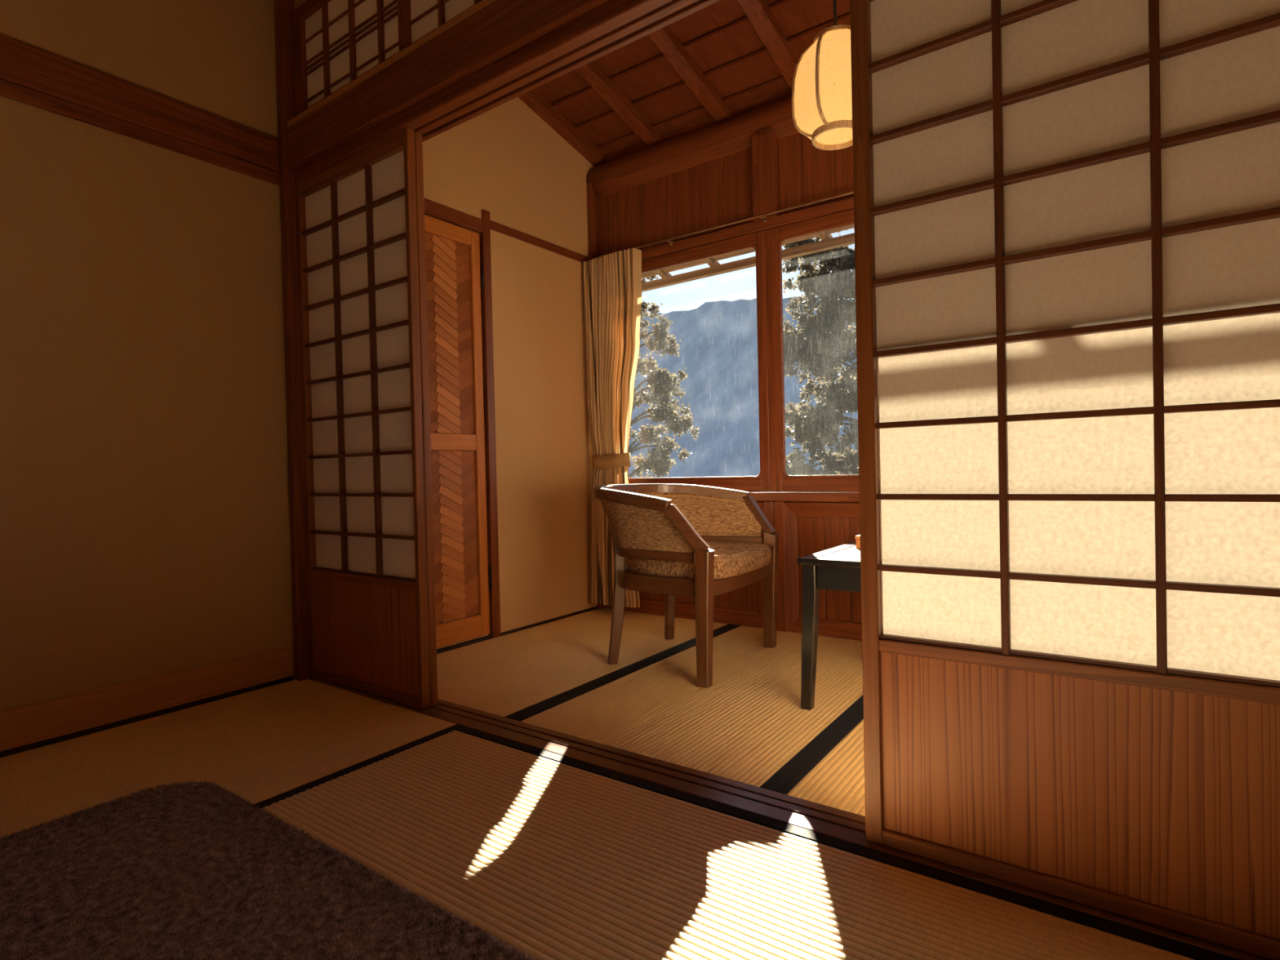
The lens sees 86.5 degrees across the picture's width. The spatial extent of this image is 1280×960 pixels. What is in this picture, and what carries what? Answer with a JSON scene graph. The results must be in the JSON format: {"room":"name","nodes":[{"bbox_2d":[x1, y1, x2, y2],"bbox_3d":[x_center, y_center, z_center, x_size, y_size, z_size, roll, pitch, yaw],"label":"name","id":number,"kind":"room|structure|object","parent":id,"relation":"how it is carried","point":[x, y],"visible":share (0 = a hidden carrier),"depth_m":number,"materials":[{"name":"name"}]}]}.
{"room":"traditional dwelling","nodes":[
{"label":"traditional dwelling","id":0,"kind":"room"},
{"bbox_2d":[0,0,294,711],"bbox_3d":[-2.041,-0.541,1.419,0.116,2.676,2.800,-1,1,36],"label":"wall","id":1,"kind":"structure","parent":0,"point":[144,509],"depth_m":2.05,"materials":[{"name":"beige paint"}]},
{"bbox_2d":[0,33,279,185],"bbox_3d":[-2.043,-1.085,1.314,0.014,0.161,2.655,-1,1,36],"label":"trim","id":2,"kind":"structure","parent":1,"relation":"attached to","point":[31,75],"depth_m":2.03,"materials":[{"name":"red wood"}]},
{"bbox_2d":[0,645,293,757],"bbox_3d":[-2.004,0.692,1.341,0.008,0.140,2.655,-1,1,36],"label":"baseboard","id":3,"kind":"structure","parent":1,"relation":"attached to","point":[27,727],"depth_m":2.03,"materials":[{"name":"brown wood"}]},
{"bbox_2d":[273,0,312,680],"bbox_3d":[-1.205,-0.568,2.447,0.036,2.650,0.137,-1,1,36],"label":"post","id":4,"kind":"object","parent":1,"relation":"attached to","point":[283,9],"visible":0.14,"depth_m":2.40,"materials":[{"name":"red wood"}]},
{"bbox_2d":[293,0,306,9],"bbox_3d":[0.300,-1.923,1.344,3.800,0.500,0.050,-1,1,36],"label":"wall","id":5,"kind":"structure","parent":0,"point":[297,3],"depth_m":2.40,"materials":[{"name":"beige paint"}]},
{"bbox_2d":[422,87,596,648],"bbox_3d":[-0.681,-0.686,3.093,0.183,2.856,1.527,-1,1,36],"label":"wall","id":6,"kind":"structure","parent":0,"point":[505,161],"depth_m":3.19,"materials":[{"name":"paint"}]},
{"bbox_2d":[424,214,492,648],"bbox_3d":[-0.857,-0.190,2.703,0.042,1.734,0.636,-1,1,36],"label":"door","id":7,"kind":"structure","parent":6,"relation":"in","point":[452,251],"depth_m":2.84,"materials":[{"name":"orange wood"}]},
{"bbox_2d":[423,197,596,653],"bbox_3d":[-0.652,-0.217,2.987,0.038,1.907,1.364,-1,1,36],"label":"door frame","id":8,"kind":"structure","parent":6,"relation":"attached to","point":[482,226],"depth_m":2.96,"materials":[{"name":"red wood"}]},
{"bbox_2d":[586,182,604,608],"bbox_3d":[-0.219,-0.406,3.547,0.034,2.250,0.065,-1,1,36],"label":"post","id":9,"kind":"object","parent":6,"relation":"attached to","point":[592,200],"visible":0.24,"depth_m":3.51,"materials":[{"name":"red wood"}]},
{"bbox_2d":[307,676,1271,959],"bbox_3d":[0.379,0.711,1.373,3.762,0.054,0.109,-1,1,36],"label":"sill","id":10,"kind":"structure","parent":6,"relation":"attached to","point":[828,820],"depth_m":1.51,"materials":[{"name":"brown wood"}]},
{"bbox_2d":[297,127,430,709],"bbox_3d":[-0.929,-0.182,2.251,0.631,1.765,0.029,-1,1,36],"label":"screen","id":11,"kind":"object","parent":10,"relation":"on","point":[357,215],"visible":1,"depth_m":2.23,"materials":[{"name":"brown wood"}]},
{"bbox_2d":[413,132,438,706],"bbox_3d":[-0.678,-0.181,2.110,0.057,1.758,0.028,-1,1,36],"label":"post","id":12,"kind":"object","parent":10,"relation":"on","point":[418,138],"visible":0.48,"depth_m":2.09,"materials":[{"name":"brown wood"}]},
{"bbox_2d":[849,0,1279,959],"bbox_3d":[0.783,-0.204,1.026,0.905,1.765,0.029,-1,1,36],"label":"screen","id":13,"kind":"object","parent":10,"relation":"on","point":[1067,212],"visible":1,"depth_m":1.09,"materials":[{"name":"beige paper"}]},
{"bbox_2d":[517,0,850,166],"bbox_3d":[0.833,-1.838,1.948,3.637,0.404,1.572,-1,1,36],"label":"ceiling","id":14,"kind":"structure","parent":0,"point":[766,26],"depth_m":2.93,"materials":[{"name":"brown wood"}]},
{"bbox_2d":[791,0,853,150],"bbox_3d":[0.582,-1.437,2.036,0.242,0.828,0.263,-1,1,36],"label":"pendant lantern","id":15,"kind":"object","parent":14,"relation":"hanging from","point":[822,100],"visible":0.71,"depth_m":1.97,"materials":[{"name":"paper"}]},
{"bbox_2d":[815,127,852,144],"bbox_3d":[0.592,-1.037,2.042,0.133,0.001,0.133,-1,1,36],"label":"diffuser","id":16,"kind":"object","parent":15,"relation":"attached to","point":[844,135],"depth_m":2.06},
{"bbox_2d":[595,0,862,640],"bbox_3d":[1.195,-0.753,2.574,4.040,2.916,0.148,-1,1,36],"label":"wall","id":17,"kind":"structure","parent":0,"point":[772,175],"depth_m":2.97,"materials":[{"name":"red wood"}]},
{"bbox_2d":[586,95,799,197],"bbox_3d":[1.257,-1.566,2.536,3.635,0.200,0.204,-1,1,36],"label":"beam","id":18,"kind":"structure","parent":17,"relation":"attached to","point":[734,135],"depth_m":3.17,"materials":[{"name":"red wood"}]},
{"bbox_2d":[628,230,770,492],"bbox_3d":[0.184,-0.515,3.271,0.944,1.148,0.032,-1,1,36],"label":"window","id":19,"kind":"structure","parent":17,"relation":"in","point":[761,482],"depth_m":3.02,"materials":[{"name":"red wood"}]},
{"bbox_2d":[592,191,853,259],"bbox_3d":[1.002,-1.140,2.613,3.050,0.028,0.028,-1,1,36],"label":"curtain rod","id":20,"kind":"object","parent":17,"relation":"attached to","point":[762,216],"visible":0.27,"depth_m":2.98,"materials":[{"name":"brown wood"}]},
{"bbox_2d":[582,248,643,608],"bbox_3d":[-0.128,-0.256,3.382,0.348,1.760,0.098,-1,1,36],"label":"curtain","id":21,"kind":"object","parent":20,"relation":"hanging from","point":[612,282],"visible":0.85,"depth_m":3.36,"materials":[{"name":"fabric"}]},
{"bbox_2d":[641,225,854,292],"bbox_3d":[1.417,-1.326,2.895,5.800,0.297,0.658,-1,1,36],"label":"eave","id":22,"kind":"object","parent":17,"relation":"attached to","point":[828,242],"visible":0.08,"depth_m":3.84,"materials":[{"name":"brown wood"}]},
{"bbox_2d":[764,208,859,492],"bbox_3d":[0.981,-0.525,2.701,1.014,1.148,0.032,-1,1,36],"label":"window","id":23,"kind":"structure","parent":17,"relation":"in","point":[780,481],"depth_m":2.95,"materials":[{"name":"red wood"}]},
{"bbox_3d":[-0.021,0.810,0.889,4.250,0.104,4.420,-1,1,36],"label":"floor","id":24,"kind":"structure","parent":0,"visible":0},
{"bbox_2d":[0,679,463,837],"bbox_3d":[-1.367,0.752,1.470,0.877,0.056,1.764,-1,1,36],"label":"mat","id":25,"kind":"object","parent":24,"relation":"on","point":[267,746],"visible":0.71,"depth_m":1.80,"materials":[{"name":"beige wicker"}]},
{"bbox_2d":[436,608,733,719],"bbox_3d":[-0.290,0.709,2.773,0.788,0.056,1.390,-1,1,36],"label":"mat","id":26,"kind":"object","parent":24,"relation":"on","point":[513,675],"visible":0.62,"depth_m":2.61,"materials":[{"name":"beige wicker"}]},
{"bbox_2d":[511,624,862,790],"bbox_3d":[0.363,0.700,2.306,0.818,0.056,1.390,-1,1,36],"label":"mat","id":27,"kind":"object","parent":24,"relation":"on","point":[750,726],"visible":0.76,"depth_m":2.04,"materials":[{"name":"beige wicker"}]},
{"bbox_2d":[593,484,779,688],"bbox_3d":[0.156,0.344,2.600,0.616,0.658,0.680,-1,1,33],"label":"armchair","id":28,"kind":"object","parent":27,"relation":"on","point":[710,536],"visible":1,"depth_m":2.42,"materials":[{"name":"brown wood"}]},
{"bbox_2d":[626,545,771,579],"bbox_3d":[0.224,0.293,2.555,0.452,0.072,0.529,-1,1,33],"label":"seat cushion","id":29,"kind":"object","parent":28,"relation":"on","point":[728,562],"depth_m":2.36,"materials":[{"name":"brown fabric"}]},
{"bbox_2d":[796,541,861,710],"bbox_3d":[0.933,0.440,2.048,0.708,0.447,0.648,-1,1,36],"label":"side table","id":30,"kind":"object","parent":27,"relation":"on","point":[838,567],"visible":0.27,"depth_m":1.99,"materials":[{"name":"black paint"}]},
{"bbox_2d":[854,534,860,548],"bbox_3d":[0.736,0.199,2.198,0.064,0.041,0.064,-1,1,36],"label":"wooden box","id":31,"kind":"object","parent":30,"relation":"on","point":[857,537],"visible":0.24,"depth_m":2.19,"materials":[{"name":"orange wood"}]},
{"bbox_2d":[261,726,1240,959],"bbox_3d":[-0.038,0.727,1.063,1.759,0.056,0.880,-1,1,36],"label":"mat","id":32,"kind":"object","parent":24,"relation":"on","point":[554,855],"visible":0.75,"depth_m":1.20,"materials":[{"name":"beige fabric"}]},
{"bbox_2d":[772,706,865,816],"bbox_3d":[1.048,0.691,1.816,0.867,0.056,1.390,-1,1,36],"label":"mat","id":33,"kind":"object","parent":24,"relation":"on","point":[833,775],"visible":0.1,"depth_m":1.58,"materials":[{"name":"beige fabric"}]},
{"bbox_3d":[-0.549,0.749,0.348,1.759,0.056,0.880,-1,1,36],"label":"mat","id":34,"kind":"object","parent":24,"relation":"on","visible":0},
{"bbox_2d":[0,780,537,959],"bbox_3d":[-0.854,0.715,0.465,1.717,0.023,1.672,-1,1,36],"label":"rug","id":35,"kind":"object","parent":34,"relation":"on","point":[188,871],"visible":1,"depth_m":1.15,"materials":[{"name":"carpet"}]},
{"label":"outside","id":36,"kind":"structure","parent":0,"visible":0},
{"bbox_3d":[26.110,2.385,57.806,100.000,0.200,118.300,-1,1,36],"label":"ground","id":37,"kind":"structure","parent":36,"visible":0},
{"bbox_2d":[627,275,699,478],"bbox_3d":[0.276,-0.515,14.916,1.551,8.028,2.293,-2,1,-38],"label":"evergreen tree","id":38,"kind":"object","parent":37,"relation":"on","point":[658,459],"visible":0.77,"depth_m":14.72,"materials":[{"name":"green plant"}]},
{"bbox_2d":[781,229,858,475],"bbox_3d":[3.792,-0.851,12.376,3.674,8.603,2.747,-1,1,42],"label":"evergreen tree","id":39,"kind":"object","parent":37,"relation":"on","point":[820,337],"visible":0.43,"depth_m":12.12,"materials":[{"name":"green plant"}]},
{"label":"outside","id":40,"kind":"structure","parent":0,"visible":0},
{"bbox_2d":[628,296,857,478],"bbox_3d":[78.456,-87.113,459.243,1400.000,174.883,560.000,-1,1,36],"label":"mountain","id":41,"kind":"structure","parent":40,"point":[717,351],"depth_m":368.79,"materials":[{"name":"forest"},{"name":"rock"}]},
{"bbox_3d":[1.588,-0.717,-0.247,0.120,2.906,4.320,-1,1,36],"label":"wall","id":42,"kind":"structure","parent":0,"visible":0},
{"bbox_2d":[285,0,719,182],"bbox_3d":[0.327,-1.175,1.335,3.762,0.209,0.122,-1,1,36],"label":"lintel","id":43,"kind":"object","parent":42,"relation":"attached to","point":[493,53],"visible":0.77,"depth_m":1.85,"materials":[{"name":"red wood"}]},
{"bbox_2d":[292,0,482,116],"bbox_3d":[0.314,-1.476,1.323,3.762,0.393,0.030,-1,1,36],"label":"lattice","id":44,"kind":"object","parent":43,"relation":"on","point":[335,42],"visible":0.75,"depth_m":2.21,"materials":[{"name":"red wood"}]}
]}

